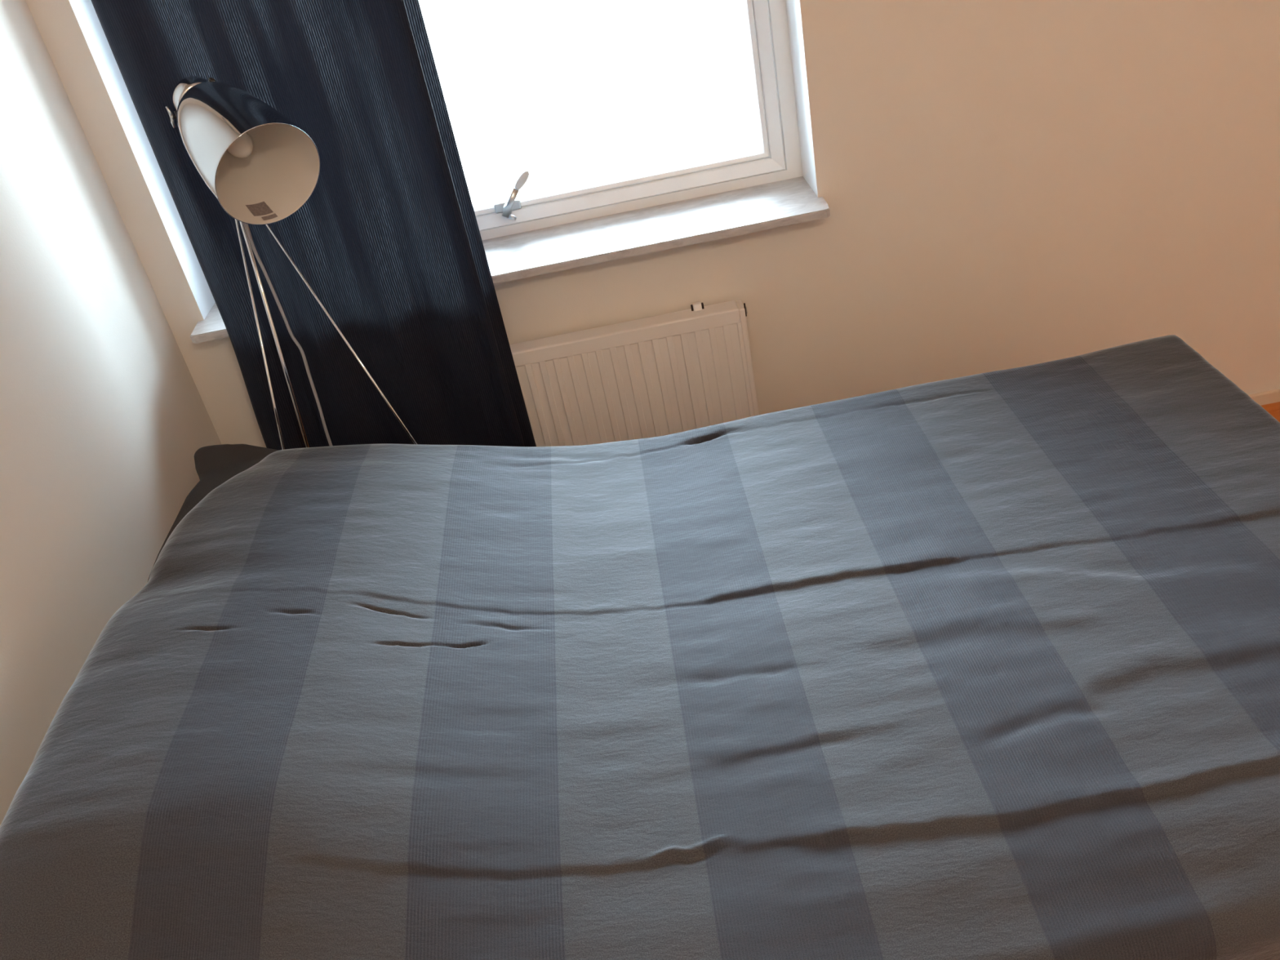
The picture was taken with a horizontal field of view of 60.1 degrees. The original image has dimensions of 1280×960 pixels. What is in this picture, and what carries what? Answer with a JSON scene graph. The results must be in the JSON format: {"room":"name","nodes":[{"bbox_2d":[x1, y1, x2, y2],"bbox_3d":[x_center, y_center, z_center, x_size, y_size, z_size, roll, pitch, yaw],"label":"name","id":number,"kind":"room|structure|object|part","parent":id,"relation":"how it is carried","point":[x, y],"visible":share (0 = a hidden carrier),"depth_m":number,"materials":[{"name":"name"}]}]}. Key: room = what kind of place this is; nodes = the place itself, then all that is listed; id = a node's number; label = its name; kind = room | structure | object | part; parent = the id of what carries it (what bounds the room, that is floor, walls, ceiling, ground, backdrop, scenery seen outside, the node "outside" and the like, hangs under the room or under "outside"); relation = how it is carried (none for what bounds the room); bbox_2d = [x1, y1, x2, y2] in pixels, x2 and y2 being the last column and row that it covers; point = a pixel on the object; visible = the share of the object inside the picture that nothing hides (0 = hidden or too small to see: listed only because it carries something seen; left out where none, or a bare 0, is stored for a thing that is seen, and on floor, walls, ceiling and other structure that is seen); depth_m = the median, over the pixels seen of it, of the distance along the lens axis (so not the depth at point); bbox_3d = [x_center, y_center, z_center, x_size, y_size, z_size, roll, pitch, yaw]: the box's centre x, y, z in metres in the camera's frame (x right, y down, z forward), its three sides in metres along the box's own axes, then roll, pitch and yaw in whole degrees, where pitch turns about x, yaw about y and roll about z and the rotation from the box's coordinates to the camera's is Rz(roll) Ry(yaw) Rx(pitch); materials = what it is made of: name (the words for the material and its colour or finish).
{"room":"bedroom","nodes":[
{"label":"bedroom","id":0,"kind":"room"},
{"bbox_2d":[0,0,222,825],"bbox_3d":[-1.053,0.140,0.741,0.120,2.550,4.040,-11,32,1],"label":"wall","id":1,"kind":"structure","parent":0,"point":[104,419],"depth_m":1.99,"materials":[{"name":"paint"}]},
{"bbox_2d":[25,0,1279,448],"bbox_3d":[0.608,-1.185,2.273,3.568,2.550,0.320,-11,32,1],"label":"wall","id":2,"kind":"structure","parent":0,"point":[1004,184],"depth_m":2.45,"materials":[{"name":"paint"}]},
{"bbox_2d":[190,0,830,342],"bbox_3d":[-0.384,-0.945,2.226,1.402,1.053,0.313,-11,32,1],"label":"window","id":3,"kind":"structure","parent":2,"relation":"in","point":[763,187],"depth_m":2.49,"materials":[{"name":"paint"}]},
{"bbox_3d":[-0.303,-0.629,2.537,0.060,0.022,0.017,-11,32,1],"label":"handle","id":4,"kind":"part","parent":3,"relation":"part of","materials":[{"name":"silver metal"}]},
{"bbox_3d":[-0.291,-0.497,2.470,1.402,0.019,0.243,-11,32,1],"label":"sill","id":5,"kind":"part","parent":3,"relation":"part of","materials":[{"name":"stone"}]},
{"bbox_3d":[-0.290,-0.622,2.483,0.052,0.066,0.009,-6,32,10],"label":"handle lever","id":6,"kind":"part","parent":3,"relation":"part of","materials":[{"name":"silver metal"}]},
{"bbox_3d":[-0.309,-0.612,2.563,1.306,0.031,0.062,-11,32,1],"label":"sash","id":7,"kind":"part","parent":3,"relation":"part of","materials":[{"name":"paint"}]},
{"bbox_3d":[-0.305,-0.593,2.594,1.379,0.036,0.070,-11,32,1],"label":"frame","id":8,"kind":"part","parent":3,"relation":"part of","materials":[{"name":"paint"}]},
{"bbox_3d":[0.234,-1.124,2.298,0.031,0.974,0.062,-11,32,1],"label":"sash","id":9,"kind":"part","parent":3,"relation":"part of","materials":[{"name":"paint"}]},
{"bbox_3d":[0.266,-1.140,2.311,0.036,1.046,0.070,-11,32,1],"label":"frame","id":10,"kind":"part","parent":3,"relation":"part of","materials":[{"name":"paint"}]},
{"bbox_2d":[509,300,759,446],"bbox_3d":[-0.191,-0.069,2.628,1.042,0.599,0.056,-11,32,1],"label":"radiator","id":11,"kind":"object","parent":2,"relation":"attached to","point":[675,372],"visible":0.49,"depth_m":2.52,"materials":[{"name":"metal"}]},
{"bbox_2d":[1248,388,1279,405],"bbox_3d":[0.839,-0.059,2.795,3.568,0.046,0.012,-11,32,1],"label":"baseboard","id":12,"kind":"structure","parent":2,"relation":"attached to","point":[1272,396],"depth_m":2.77,"materials":[{"name":"beige paint"}]},
{"bbox_2d":[1261,401,1279,412],"bbox_3d":[0.849,-0.040,2.792,3.556,0.014,0.014,-11,32,1],"label":"trim","id":13,"kind":"structure","parent":2,"relation":"attached to","point":[1276,406],"depth_m":2.77,"materials":[{"name":"orange wood"}]},
{"bbox_3d":[-0.450,-1.393,1.789,1.540,0.027,0.114,-11,32,1],"label":"curtain rod","id":14,"kind":"object","parent":2,"relation":"attached to","visible":0},
{"bbox_2d":[90,0,536,450],"bbox_3d":[-0.634,-0.510,2.224,0.594,1.845,0.055,-11,32,1],"label":"curtain","id":15,"kind":"object","parent":14,"relation":"hanging from","point":[387,237],"visible":0.59,"depth_m":2.23,"materials":[{"name":"blue fabric"}]},
{"bbox_2d":[1268,409,1279,422],"bbox_3d":[0.998,0.950,1.318,3.808,0.120,3.840,-11,32,1],"label":"floor","id":16,"kind":"structure","parent":0,"point":[1276,414],"depth_m":2.76,"materials":[{"name":"orange wood"}]},
{"bbox_2d":[165,75,417,449],"bbox_3d":[-0.576,-0.123,2.187,0.526,1.298,0.256,2,35,21],"label":"floor lamp","id":17,"kind":"object","parent":16,"relation":"on","point":[261,167],"visible":0.93,"depth_m":1.95,"materials":[{"name":"silver metal"}]},
{"bbox_3d":[-0.754,-0.702,1.947,0.014,0.013,0.012,-11,32,1],"label":"switch knob","id":18,"kind":"part","parent":17,"relation":"part of","materials":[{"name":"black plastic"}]},
{"bbox_3d":[-0.700,-0.586,1.919,0.047,0.051,0.070,-27,35,-23],"label":"bulb","id":19,"kind":"part","parent":17,"relation":"part of","materials":[{"name":"white glass"}]},
{"bbox_3d":[-0.698,-0.581,1.939,0.189,0.233,0.318,-28,35,-24],"label":"lamp shade","id":20,"kind":"part","parent":17,"relation":"part of","materials":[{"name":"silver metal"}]},
{"bbox_3d":[-0.731,-0.058,2.271,0.005,1.139,0.217,17,42,38],"label":"leg","id":21,"kind":"part","parent":17,"relation":"part of","materials":[{"name":"silver metal"}]},
{"bbox_3d":[-0.720,-0.114,2.355,0.130,1.139,0.008,3,35,22],"label":"leg","id":22,"kind":"part","parent":17,"relation":"part of","materials":[{"name":"silver metal"}]},
{"bbox_3d":[-0.481,-0.106,2.265,0.395,1.140,0.005,2,34,20],"label":"leg","id":23,"kind":"part","parent":17,"relation":"part of","materials":[{"name":"silver metal"}]},
{"bbox_3d":[0.117,0.448,1.791,1.940,0.520,1.030,-11,32,1],"label":"bed","id":24,"kind":"object","parent":16,"relation":"on","visible":0},
{"bbox_2d":[147,444,279,581],"bbox_3d":[-0.634,0.031,1.927,0.392,0.064,0.458,-11,32,1],"label":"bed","id":25,"kind":"object","parent":24,"relation":"on","point":[215,464],"visible":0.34,"depth_m":2.04,"materials":[{"name":"fabric"}]},
{"bbox_2d":[0,334,1279,959],"bbox_3d":[0.177,0.358,1.708,1.900,0.676,1.246,-11,32,1],"label":"bedspread","id":26,"kind":"object","parent":24,"relation":"on","point":[982,666],"visible":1,"depth_m":1.44,"materials":[{"name":"fabric"}]}
]}

